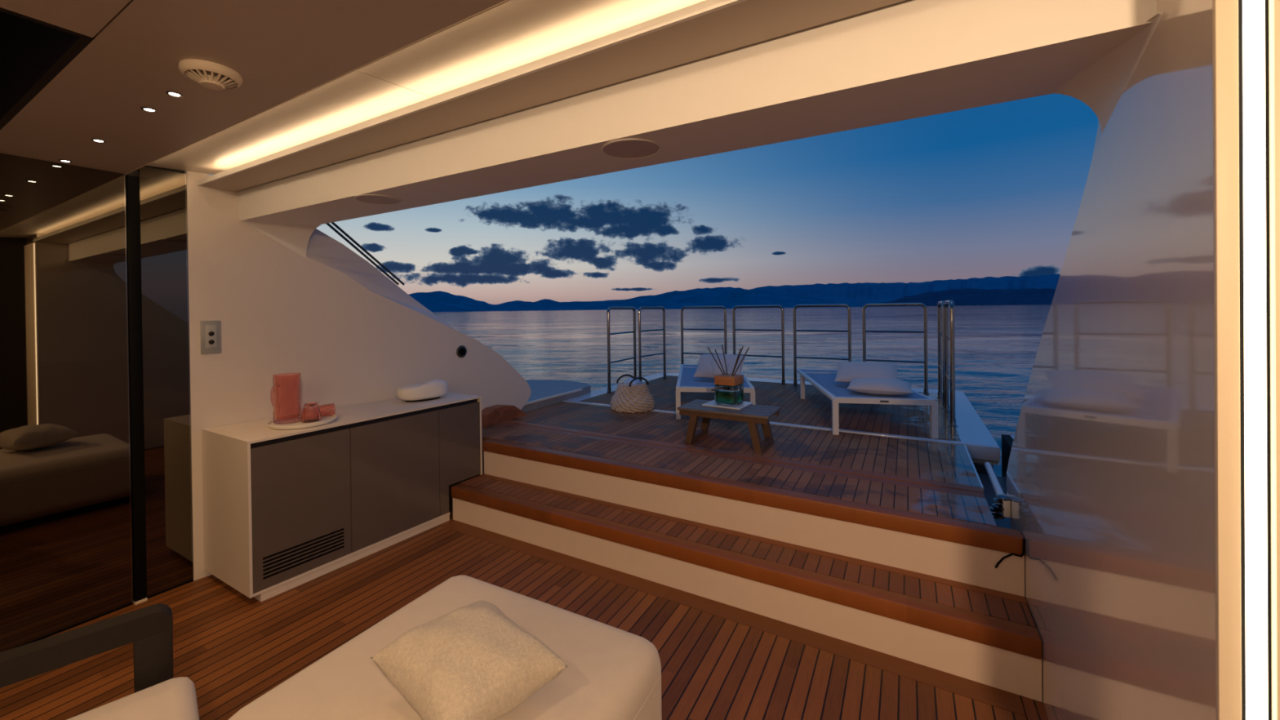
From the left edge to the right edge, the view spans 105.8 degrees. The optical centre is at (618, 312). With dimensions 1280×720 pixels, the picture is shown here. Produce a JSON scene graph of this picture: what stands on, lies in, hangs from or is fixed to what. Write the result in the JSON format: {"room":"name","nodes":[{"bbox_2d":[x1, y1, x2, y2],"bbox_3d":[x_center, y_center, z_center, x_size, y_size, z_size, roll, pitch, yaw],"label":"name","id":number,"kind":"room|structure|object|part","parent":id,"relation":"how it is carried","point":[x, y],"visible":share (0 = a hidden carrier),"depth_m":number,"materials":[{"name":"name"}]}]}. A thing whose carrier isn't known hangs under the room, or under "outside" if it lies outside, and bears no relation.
{"room":"yacht lounge","nodes":[
{"label":"yacht lounge","id":0,"kind":"room"},
{"bbox_2d":[124,165,183,177],"bbox_3d":[-3.235,0.340,1.638,0.260,2.620,2.695,-1,0,31],"label":"wall","id":1,"kind":"structure","parent":0,"point":[135,173],"depth_m":2.62,"materials":[{"name":"brown paint"}]},
{"bbox_2d":[0,152,133,652],"bbox_3d":[-3.152,0.415,1.477,0.015,2.230,2.400,-1,0,31],"label":"glass door","id":2,"kind":"structure","parent":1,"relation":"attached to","point":[66,544],"depth_m":2.30,"materials":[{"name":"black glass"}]},
{"bbox_2d":[138,166,193,598],"bbox_3d":[-2.461,0.371,2.637,0.015,2.287,0.192,-1,0,31],"label":"mirror","id":3,"kind":"object","parent":1,"relation":"attached to","point":[162,193],"visible":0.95,"depth_m":2.63,"materials":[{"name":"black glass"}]},
{"bbox_2d":[0,0,705,174],"bbox_3d":[-1.256,-1.103,0.585,4.760,0.771,2.945,-1,0,31],"label":"ceiling","id":4,"kind":"structure","parent":0,"point":[308,69],"depth_m":1.49,"materials":[{"name":"beige paint"}]},
{"bbox_2d":[58,159,71,162],"bbox_3d":[-2.594,-0.710,2.270,0.042,0.004,0.042,-1,0,31],"label":"recessed light","id":5,"kind":"object","parent":4,"relation":"in","point":[61,160],"visible":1,"depth_m":2.27,"materials":[{"name":"metal"}]},
{"bbox_2d":[91,138,106,142],"bbox_3d":[-2.160,-0.713,2.011,0.042,0.004,0.042,-1,0,31],"label":"recessed light","id":6,"kind":"object","parent":4,"relation":"in","point":[93,140],"visible":1,"depth_m":2.01,"materials":[{"name":"metal"}]},
{"bbox_2d":[141,106,157,112],"bbox_3d":[-1.662,-0.718,1.714,0.042,0.004,0.042,-1,0,31],"label":"recessed light","id":7,"kind":"object","parent":4,"relation":"in","point":[146,108],"visible":1,"depth_m":1.71,"materials":[{"name":"metal"}]},
{"bbox_2d":[165,90,182,97],"bbox_3d":[-1.464,-0.720,1.597,0.042,0.004,0.042,-1,0,31],"label":"recessed light","id":8,"kind":"object","parent":4,"relation":"in","point":[168,92],"visible":1,"depth_m":1.59,"materials":[{"name":"metal"}]},
{"bbox_2d":[177,58,243,90],"bbox_3d":[-1.223,-0.701,1.455,0.149,0.046,0.149,-1,0,31],"label":"ceiling vent","id":9,"kind":"object","parent":4,"relation":"in","point":[210,75],"visible":1,"depth_m":1.43,"materials":[{"name":"beige plastic"}]},
{"bbox_3d":[-1.598,-0.887,2.220,1.915,0.212,0.493,-1,0,31],"label":"edge panel","id":10,"kind":"part","parent":4,"relation":"part of","materials":[{"name":"white paint"}]},
{"bbox_3d":[-0.998,-0.729,1.578,4.180,0.005,0.005,-1,0,31],"label":"edge trim","id":11,"kind":"part","parent":4,"relation":"part of","materials":[{"name":"white paint"}]},
{"bbox_3d":[0.323,-0.904,1.074,2.551,0.212,0.493,-1,0,31],"label":"edge panel","id":12,"kind":"part","parent":4,"relation":"part of","materials":[{"name":"white paint"}]},
{"bbox_2d":[197,0,905,191],"bbox_3d":[-0.665,-0.778,1.855,3.890,0.083,0.231,-1,0,31],"label":"cove","id":13,"kind":"object","parent":4,"relation":"attached to","point":[707,28],"visible":1,"depth_m":1.50,"materials":[{"name":"beige paint"}]},
{"bbox_2d":[183,170,531,581],"bbox_3d":[-1.731,0.439,3.815,0.482,2.520,2.572,-1,0,31],"label":"wall","id":14,"kind":"structure","parent":0,"point":[329,317],"depth_m":3.15,"materials":[{"name":"white paint"}]},
{"bbox_2d":[200,320,221,354],"bbox_3d":[-2.343,0.143,2.785,0.021,0.190,0.092,0,0,37],"label":"light switch","id":15,"kind":"object","parent":14,"relation":"attached to","point":[210,331],"visible":1,"depth_m":2.78,"materials":[{"name":"grey plastic"}]},
{"bbox_2d":[242,221,320,257],"bbox_3d":[-2.085,-0.466,3.008,0.254,0.223,0.340,-1,0,31],"label":"trim","id":16,"kind":"structure","parent":14,"relation":"attached to","point":[295,237],"depth_m":3.08,"materials":[{"name":"beige paint"}]},
{"bbox_2d":[456,345,466,357],"bbox_3d":[-1.338,0.337,4.144,0.016,0.104,0.104,0,0,37],"label":"wall socket","id":17,"kind":"object","parent":14,"relation":"attached to","point":[461,351],"visible":1,"depth_m":4.14,"materials":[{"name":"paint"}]},
{"bbox_2d":[0,509,1048,719],"bbox_3d":[-0.863,1.564,1.204,4.760,0.120,4.350,-1,0,31],"label":"floor","id":18,"kind":"structure","parent":0,"point":[719,660],"depth_m":2.17,"materials":[{"name":"brown wood"}]},
{"bbox_2d":[0,604,199,719],"bbox_3d":[-1.365,1.111,0.944,0.845,0.800,0.820,-1,0,-44],"label":"armchair","id":19,"kind":"object","parent":18,"relation":"on","point":[157,695],"visible":1,"depth_m":1.34,"materials":[{"name":"grey fabric"}]},
{"bbox_3d":[-1.599,0.925,1.249,0.660,0.065,0.060,-1,0,-44],"label":"armrest","id":20,"kind":"part","parent":19,"relation":"part of","materials":[{"name":"grey fabric"}]},
{"bbox_2d":[66,676,199,719],"bbox_3d":[-1.300,1.140,1.007,0.665,0.160,0.670,-1,0,-44],"label":"seat cushion","id":21,"kind":"object","parent":19,"relation":"on","point":[175,698],"depth_m":1.32,"materials":[{"name":"fabric"}]},
{"bbox_3d":[-1.389,1.231,1.451,0.084,0.556,0.058,-1,0,-44],"label":"leg","id":22,"kind":"part","parent":19,"relation":"part of","materials":[{"name":"grey fabric"}]},
{"bbox_2d":[124,174,147,604],"bbox_3d":[-2.523,0.404,2.531,0.048,2.225,0.047,-1,0,31],"label":"door frame","id":23,"kind":"structure","parent":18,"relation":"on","point":[132,219],"depth_m":2.52,"materials":[{"name":"black metal"}]},
{"bbox_2d":[201,392,482,601],"bbox_3d":[-1.706,1.079,3.237,0.645,0.847,1.500,-1,0,31],"label":"base cabinet","id":24,"kind":"object","parent":18,"relation":"on","point":[284,510],"visible":0.97,"depth_m":2.80,"materials":[{"name":"white paint"}]},
{"bbox_3d":[-2.124,1.072,2.620,0.558,0.788,0.013,-1,0,31],"label":"panel","id":25,"kind":"part","parent":24,"relation":"part of","materials":[{"name":"white paint"}]},
{"bbox_3d":[-1.750,1.073,2.697,0.018,0.746,0.498,0,0,34],"label":"door","id":26,"kind":"part","parent":24,"relation":"part of","materials":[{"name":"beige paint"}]},
{"bbox_2d":[266,414,337,429],"bbox_3d":[-1.872,0.648,2.876,0.352,0.022,0.352,-1,0,31],"label":"tray","id":27,"kind":"object","parent":24,"relation":"on","point":[325,420],"visible":0.63,"depth_m":2.79,"materials":[{"name":"white ceramic"}]},
{"bbox_2d":[270,372,302,424],"bbox_3d":[-1.975,0.508,2.877,0.168,0.282,0.141,-1,0,31],"label":"carafe","id":28,"kind":"object","parent":27,"relation":"on","point":[285,393],"visible":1,"depth_m":2.82,"materials":[{"name":"pink glass"}]},
{"bbox_3d":[-2.050,0.500,2.879,0.041,0.140,0.015,-1,0,8],"label":"handle","id":29,"kind":"part","parent":28,"relation":"part of","materials":[{"name":"pink glass"}]},
{"bbox_2d":[301,402,321,422],"bbox_3d":[-1.831,0.596,2.886,0.104,0.104,0.104,-1,0,31],"label":"tumbler","id":30,"kind":"object","parent":27,"relation":"on","point":[311,412],"visible":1,"depth_m":2.85,"materials":[{"name":"pink glass"}]},
{"bbox_2d":[319,403,335,417],"bbox_3d":[-1.814,0.608,2.999,0.100,0.075,0.117,-1,0,31],"label":"tumbler","id":31,"kind":"object","parent":27,"relation":"on","point":[326,410],"visible":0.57,"depth_m":2.98,"materials":[{"name":"pink glass"}]},
{"bbox_2d":[262,528,344,579],"bbox_3d":[-1.740,1.337,2.696,0.004,0.114,0.411,0,0,34],"label":"vent grille","id":32,"kind":"object","parent":24,"relation":"attached to","point":[280,562],"depth_m":2.68,"materials":[{"name":"black metal"}]},
{"bbox_3d":[-1.739,1.452,3.097,0.460,0.013,1.219,0,0,34],"label":"rail","id":33,"kind":"part","parent":24,"relation":"part of","materials":[{"name":"white paint"}]},
{"bbox_3d":[-1.438,1.066,3.158,0.018,0.746,0.609,0,0,34],"label":"door","id":34,"kind":"part","parent":24,"relation":"part of","materials":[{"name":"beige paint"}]},
{"bbox_2d":[395,378,448,402],"bbox_3d":[-1.453,0.581,3.603,0.207,0.138,0.370,0,0,43],"label":"bowl","id":35,"kind":"object","parent":24,"relation":"on","point":[433,389],"visible":1,"depth_m":3.52,"materials":[{"name":"white ceramic"}]},
{"bbox_3d":[-1.165,1.061,3.562,0.018,0.746,0.360,0,0,34],"label":"door","id":36,"kind":"part","parent":24,"relation":"part of","materials":[{"name":"beige paint"}]},
{"bbox_3d":[-1.262,0.954,3.836,0.495,0.589,0.013,-1,0,31],"label":"panel","id":37,"kind":"part","parent":24,"relation":"part of","materials":[{"name":"white paint"}]},
{"bbox_2d":[228,574,662,719],"bbox_3d":[-0.459,1.269,1.413,0.948,0.457,0.873,-1,0,29],"label":"ottoman","id":38,"kind":"object","parent":18,"relation":"on","point":[611,673],"visible":0.75,"depth_m":1.42,"materials":[{"name":"fabric"}]},
{"bbox_2d":[369,600,568,719],"bbox_3d":[-0.403,0.944,1.306,0.412,0.220,0.362,0,0,42],"label":"throw cushion","id":39,"kind":"object","parent":38,"relation":"on","point":[472,661],"visible":1,"depth_m":1.23,"materials":[{"name":"beige fabric"}]},
{"bbox_2d":[451,438,1042,702],"bbox_3d":[0.285,1.282,2.824,3.278,0.596,0.402,-1,0,31],"label":"flight","id":40,"kind":"object","parent":18,"relation":"on","point":[928,590],"visible":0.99,"depth_m":2.44,"materials":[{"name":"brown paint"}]},
{"bbox_2d":[995,537,1025,568],"bbox_3d":[1.697,1.045,2.097,0.104,0.157,0.020,-1,0,31],"label":"cable","id":41,"kind":"object","parent":40,"relation":"hanging from","point":[999,562],"visible":1,"depth_m":2.09,"materials":[{"name":"black rubber"}]},
{"bbox_2d":[520,379,591,412],"bbox_3d":[-1.316,1.192,5.736,1.647,0.582,1.680,-1,0,31],"label":"gunwale","id":42,"kind":"object","parent":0,"point":[544,393],"visible":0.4,"depth_m":5.54,"materials":[{"name":"white paint"}]},
{"bbox_2d":[237,0,1156,225],"bbox_3d":[-0.523,-0.840,2.069,4.065,0.553,0.362,-1,0,31],"label":"beam","id":43,"kind":"structure","parent":0,"point":[906,60],"depth_m":1.40,"materials":[{"name":"beige paint"}]},
{"bbox_2d":[354,194,401,204],"bbox_3d":[-1.186,-0.557,2.393,0.210,0.006,0.210,-1,0,31],"label":"speaker","id":44,"kind":"object","parent":43,"relation":"attached to","point":[369,198],"visible":1,"depth_m":2.39},
{"bbox_2d":[600,137,661,159],"bbox_3d":[0.045,-0.568,1.686,0.210,0.006,0.210,-1,0,31],"label":"speaker","id":45,"kind":"object","parent":43,"relation":"attached to","point":[629,148],"visible":1,"depth_m":1.68},
{"bbox_2d":[707,344,749,406],"bbox_3d":[0.837,0.475,3.688,0.322,0.445,0.168,0,0,39],"label":"reed diffuser","id":46,"kind":"object","parent":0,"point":[728,388],"visible":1,"depth_m":3.63,"materials":[{"name":"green glass"}]},
{"bbox_2d":[714,383,743,406],"bbox_3d":[0.845,0.622,3.684,0.168,0.150,0.168,0,0,39],"label":"bottle","id":47,"kind":"object","parent":46,"relation":"attached to","point":[727,394],"depth_m":3.62,"materials":[{"name":"green glass"}]},
{"bbox_2d":[478,401,996,526],"bbox_3d":[0.499,1.198,3.793,3.756,0.447,1.479,-1,0,31],"label":"deck","id":48,"kind":"object","parent":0,"point":[940,479],"visible":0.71,"depth_m":3.29,"materials":[{"name":"brown wood"}]},
{"bbox_2d":[481,404,526,427],"bbox_3d":[-1.069,0.921,4.444,0.120,0.142,0.560,-1,0,31],"label":"fairing","id":49,"kind":"object","parent":48,"relation":"on","point":[495,414],"visible":0.87,"depth_m":4.34,"materials":[{"name":"brown wood"}]},
{"bbox_2d":[609,373,655,413],"bbox_3d":[0.144,0.808,4.878,0.459,0.339,0.455,-1,0,31],"label":"basket","id":50,"kind":"object","parent":48,"relation":"on","point":[627,398],"visible":0.98,"depth_m":4.74,"materials":[{"name":"beige wicker"}]},
{"bbox_3d":[0.082,0.682,4.987,0.230,0.087,0.020,-1,0,-29],"label":"handle","id":51,"kind":"part","parent":50,"relation":"part of","materials":[{"name":"leather"}]},
{"bbox_2d":[622,377,641,384],"bbox_3d":[0.143,0.718,4.878,0.145,0.107,0.145,-1,0,31],"label":"folded towel","id":52,"kind":"object","parent":50,"relation":"in","point":[628,381],"visible":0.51,"depth_m":4.84,"materials":[{"name":"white fabric"}]},
{"bbox_3d":[0.203,0.682,4.769,0.230,0.087,0.020,-1,0,-29],"label":"handle","id":53,"kind":"part","parent":50,"relation":"part of","materials":[{"name":"leather"}]},
{"bbox_2d":[677,399,781,453],"bbox_3d":[0.829,0.841,3.614,0.674,0.264,0.374,0,0,31],"label":"coffee table","id":54,"kind":"object","parent":48,"relation":"on","point":[754,415],"visible":0.94,"depth_m":3.52,"materials":[{"name":"brown wood"}]},
{"bbox_3d":[0.554,0.855,3.610,0.107,0.243,0.050,0,0,31],"label":"leg","id":55,"kind":"part","parent":54,"relation":"part of","materials":[{"name":"brown wood"}]},
{"bbox_3d":[0.707,0.852,3.861,0.107,0.243,0.050,0,0,31],"label":"leg","id":56,"kind":"part","parent":54,"relation":"part of","materials":[{"name":"brown wood"}]},
{"bbox_2d":[702,399,753,409],"bbox_3d":[0.839,0.703,3.706,0.300,0.010,0.280,0,0,35],"label":"tray","id":57,"kind":"object","parent":54,"relation":"on","point":[712,403],"depth_m":3.63,"materials":[{"name":"ceramic"}]},
{"bbox_3d":[0.951,0.851,3.369,0.107,0.243,0.050,0,0,31],"label":"leg","id":58,"kind":"part","parent":54,"relation":"part of","materials":[{"name":"brown wood"}]},
{"bbox_3d":[1.104,0.848,3.620,0.107,0.243,0.050,0,0,31],"label":"leg","id":59,"kind":"part","parent":54,"relation":"part of","materials":[{"name":"brown wood"}]},
{"bbox_3d":[2.244,1.026,3.065,0.010,0.137,0.940,-1,0,31],"label":"edge trim","id":60,"kind":"part","parent":48,"relation":"part of","materials":[{"name":"silver metal"}]},
{"bbox_2d":[984,462,1010,519],"bbox_3d":[2.138,0.965,2.778,0.127,0.126,0.963,-1,0,31],"label":"hinge arm","id":61,"kind":"object","parent":48,"relation":"attached to","point":[1003,507],"visible":0.94,"depth_m":2.40},
{"bbox_3d":[2.188,0.982,2.812,0.040,0.090,0.853,0,0,33],"label":"rod","id":62,"kind":"part","parent":61,"relation":"part of","materials":[{"name":"silver metal"}]},
{"bbox_2d":[563,372,999,474],"bbox_3d":[1.677,1.108,5.517,3.895,0.319,2.630,-1,0,31],"label":"swim platform","id":63,"kind":"object","parent":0,"point":[912,422],"visible":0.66,"depth_m":4.56,"materials":[{"name":"white plastic"}]},
{"bbox_2d":[606,306,636,393],"bbox_3d":[0.053,0.448,6.127,0.068,1.038,0.738,-1,0,30],"label":"railing","id":64,"kind":"object","parent":63,"relation":"on","point":[609,388],"visible":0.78,"depth_m":5.95,"materials":[{"name":"metal"}]},
{"bbox_2d":[606,387,612,393],"bbox_3d":[-0.108,0.941,5.840,0.068,0.059,0.068,-1,0,30],"label":"socket","id":65,"kind":"object","parent":64,"relation":"attached to","point":[609,389],"depth_m":5.82,"materials":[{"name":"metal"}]},
{"bbox_2d":[638,306,666,382],"bbox_3d":[0.479,0.439,6.775,0.068,1.038,0.673,0,0,38],"label":"railing","id":66,"kind":"object","parent":63,"relation":"on","point":[640,356],"visible":0.86,"depth_m":6.74,"materials":[{"name":"metal"}]},
{"bbox_2d":[680,305,727,364],"bbox_3d":[1.206,0.430,6.854,0.715,1.038,0.068,-1,0,31],"label":"railing","id":67,"kind":"object","parent":63,"relation":"on","point":[717,306],"visible":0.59,"depth_m":6.85,"materials":[{"name":"metal"}]},
{"bbox_2d":[675,364,755,419],"bbox_3d":[1.010,0.816,5.250,0.700,0.293,1.853,-1,0,9],"label":"sun lounger","id":68,"kind":"object","parent":63,"relation":"on","point":[686,382],"visible":0.55,"depth_m":4.55,"materials":[{"name":"white fabric"}]},
{"bbox_3d":[0.684,0.691,5.322,0.035,0.032,1.808,-1,0,9],"label":"rail","id":69,"kind":"part","parent":68,"relation":"part of","materials":[{"name":"white metal"}]},
{"bbox_3d":[0.872,0.822,4.358,0.700,0.292,0.042,-1,0,9],"label":"foot frame","id":70,"kind":"part","parent":68,"relation":"part of","materials":[{"name":"white metal"}]},
{"bbox_2d":[693,354,746,378],"bbox_3d":[1.011,0.539,4.819,0.470,0.305,0.351,-1,0,26],"label":"pillow","id":71,"kind":"object","parent":68,"relation":"on","point":[707,367],"visible":0.71,"depth_m":4.77,"materials":[{"name":"white fabric"}]},
{"bbox_3d":[1.339,0.683,5.221,0.035,0.032,1.808,-1,0,9],"label":"rail","id":72,"kind":"part","parent":68,"relation":"part of","materials":[{"name":"white metal"}]},
{"bbox_2d":[732,304,786,384],"bbox_3d":[1.866,0.424,6.461,0.714,1.038,0.068,-1,0,31],"label":"railing","id":73,"kind":"object","parent":63,"relation":"on","point":[783,380],"visible":0.79,"depth_m":6.37,"materials":[{"name":"metal"}]},
{"bbox_2d":[792,303,851,385],"bbox_3d":[2.545,0.418,6.056,0.705,1.038,0.068,-1,0,31],"label":"railing","id":74,"kind":"object","parent":63,"relation":"on","point":[849,315],"visible":0.82,"depth_m":6.06,"materials":[{"name":"metal"}]},
{"bbox_2d":[792,380,798,385],"bbox_3d":[2.277,0.910,6.222,0.068,0.059,0.068,-1,0,31],"label":"socket","id":75,"kind":"object","parent":74,"relation":"attached to","point":[795,382],"depth_m":6.20,"materials":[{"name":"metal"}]},
{"bbox_2d":[795,368,937,438],"bbox_3d":[2.237,0.804,4.625,0.740,0.293,1.853,-1,0,12],"label":"sun lounger","id":76,"kind":"object","parent":63,"relation":"on","point":[823,380],"visible":0.69,"depth_m":3.85,"materials":[{"name":"white metal"}]},
{"bbox_3d":[1.896,0.680,4.718,0.035,0.032,1.808,-1,0,12],"label":"rail","id":77,"kind":"part","parent":76,"relation":"part of","materials":[{"name":"white metal"}]},
{"bbox_3d":[2.365,0.799,5.239,0.740,0.292,0.042,-1,0,12],"label":"head frame","id":78,"kind":"part","parent":76,"relation":"part of","materials":[{"name":"white metal"}]},
{"bbox_3d":[2.421,0.669,5.514,0.668,0.032,0.036,-1,0,12],"label":"rail","id":79,"kind":"part","parent":76,"relation":"part of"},
{"bbox_2d":[834,361,897,382],"bbox_3d":[2.224,0.544,4.336,0.500,0.248,0.360,-1,0,30],"label":"pillow","id":80,"kind":"object","parent":76,"relation":"on","point":[846,371],"visible":0.77,"depth_m":4.29,"materials":[{"name":"white fabric"}]},
{"bbox_2d":[846,377,913,395],"bbox_3d":[2.152,0.609,3.984,0.470,0.138,0.347,-1,0,30],"label":"pillow","id":81,"kind":"object","parent":76,"relation":"on","point":[878,386],"visible":1,"depth_m":3.88,"materials":[{"name":"white fabric"}]},
{"bbox_3d":[2.052,0.811,3.742,0.740,0.292,0.042,-1,0,12],"label":"foot frame","id":82,"kind":"part","parent":76,"relation":"part of","materials":[{"name":"white metal"}]},
{"bbox_3d":[2.584,0.672,4.574,0.035,0.032,1.808,-1,0,12],"label":"rail","id":83,"kind":"part","parent":76,"relation":"part of","materials":[{"name":"white metal"}]},
{"bbox_2d":[862,302,929,394],"bbox_3d":[3.223,0.412,5.652,0.691,1.038,0.068,-1,0,31],"label":"railing","id":84,"kind":"object","parent":63,"relation":"on","point":[925,308],"visible":0.8,"depth_m":5.57,"materials":[{"name":"metal"}]},
{"bbox_2d":[922,388,929,394],"bbox_3d":[3.496,0.899,5.495,0.068,0.059,0.068,-1,0,31],"label":"socket","id":85,"kind":"object","parent":84,"relation":"attached to","point":[925,390],"depth_m":5.48,"materials":[{"name":"metal"}]},
{"bbox_2d":[936,301,944,408],"bbox_3d":[3.322,0.410,4.964,0.068,1.048,0.708,-1,0,30],"label":"railing","id":86,"kind":"object","parent":63,"relation":"on","point":[940,335],"visible":0.73,"depth_m":5.22,"materials":[{"name":"metal"}]},
{"bbox_2d":[936,392,942,398],"bbox_3d":[3.489,0.901,5.244,0.068,0.059,0.068,-1,0,30],"label":"socket","id":87,"kind":"object","parent":86,"relation":"attached to","point":[940,395],"depth_m":5.23,"materials":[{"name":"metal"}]},
{"bbox_2d":[942,300,957,426],"bbox_3d":[2.932,0.419,4.288,0.068,1.048,0.708,-1,0,30],"label":"railing","id":88,"kind":"object","parent":63,"relation":"on","point":[951,377],"visible":1,"depth_m":4.01,"materials":[{"name":"metal"}]},
{"bbox_2d":[942,404,950,412],"bbox_3d":[3.100,0.909,4.567,0.068,0.059,0.068,-1,0,30],"label":"socket","id":89,"kind":"object","parent":88,"relation":"attached to","point":[946,407],"depth_m":4.55,"materials":[{"name":"metal"}]},
{"bbox_2d":[947,418,957,426],"bbox_3d":[2.776,0.916,4.015,0.068,0.059,0.068,-1,0,30],"label":"socket","id":90,"kind":"object","parent":88,"relation":"attached to","point":[952,421],"depth_m":4.00,"materials":[{"name":"metal"}]},
{"bbox_2d":[977,473,1011,528],"bbox_3d":[2.330,1.305,2.955,0.263,0.300,1.087,-1,0,31],"label":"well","id":91,"kind":"object","parent":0,"point":[989,494],"visible":0.07,"depth_m":3.10,"materials":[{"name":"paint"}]},
{"bbox_2d":[1001,434,1014,477],"bbox_3d":[2.913,1.188,2.808,0.890,0.520,1.780,-1,0,31],"label":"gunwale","id":92,"kind":"object","parent":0,"point":[1006,440],"visible":0.14,"depth_m":3.53,"materials":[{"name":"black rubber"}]},
{"bbox_2d":[1006,0,1216,719],"bbox_3d":[1.722,0.345,1.478,0.580,2.650,1.955,-1,0,31],"label":"glass panel","id":93,"kind":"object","parent":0,"point":[1110,473],"depth_m":1.06,"materials":[{"name":"clear glass"}]},
{"bbox_2d":[1050,9,1162,132],"bbox_3d":[1.095,-0.528,1.112,0.150,0.153,0.340,-1,0,31],"label":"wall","id":94,"kind":"structure","parent":93,"relation":"attached to","point":[1100,86],"depth_m":1.14,"materials":[{"name":"beige paint"}]},
{"bbox_2d":[1212,0,1279,719],"bbox_3d":[1.152,0.368,0.670,0.432,2.229,0.015,-1,0,31],"label":"trim","id":95,"kind":"structure","parent":93,"relation":"attached to","point":[1227,15],"depth_m":0.77,"materials":[{"name":"white paint"}]},
{"bbox_2d":[1242,0,1268,719],"bbox_3d":[1.001,0.361,0.760,0.019,2.205,0.010,-1,0,31],"label":"light strip","id":96,"kind":"object","parent":93,"relation":"attached to","point":[1253,11],"visible":1,"depth_m":0.76,"materials":[{"name":"white plastic"}]},
{"bbox_3d":[-1.067,-1.068,1.058,5.100,0.130,4.150,-1,0,31],"label":"roof slab","id":97,"kind":"structure","parent":0,"visible":0},
{"bbox_2d":[325,222,404,284],"bbox_3d":[-2.172,-0.623,3.792,0.085,0.791,1.057,-1,0,31],"label":"rod","id":98,"kind":"object","parent":97,"relation":"hanging from","point":[332,223],"visible":0.65,"depth_m":3.94,"materials":[{"name":"paint"}]},
{"label":"outside","id":99,"kind":"structure","parent":0,"visible":0},
{"bbox_2d":[408,286,862,311],"bbox_3d":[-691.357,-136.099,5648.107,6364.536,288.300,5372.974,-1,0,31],"label":"hills","id":100,"kind":"structure","parent":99,"point":[729,297],"depth_m":5320.41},
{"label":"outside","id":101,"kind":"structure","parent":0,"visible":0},
{"bbox_2d":[750,273,1060,306],"bbox_3d":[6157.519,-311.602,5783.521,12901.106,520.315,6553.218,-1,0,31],"label":"hills","id":102,"kind":"structure","parent":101,"point":[860,294],"depth_m":7591.42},
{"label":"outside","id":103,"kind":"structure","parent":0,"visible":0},
{"bbox_2d":[860,288,1055,306],"bbox_3d":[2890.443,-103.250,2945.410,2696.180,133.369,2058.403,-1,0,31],"label":"hills","id":104,"kind":"structure","parent":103,"point":[968,296],"depth_m":3058.24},
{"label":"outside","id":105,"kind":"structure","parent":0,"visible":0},
{"bbox_2d":[431,304,1051,476],"bbox_3d":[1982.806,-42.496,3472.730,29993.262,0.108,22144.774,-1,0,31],"label":"sea","id":106,"kind":"structure","parent":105,"point":[997,346],"depth_m":26.01,"materials":[{"name":"blue liquid"}]}
]}

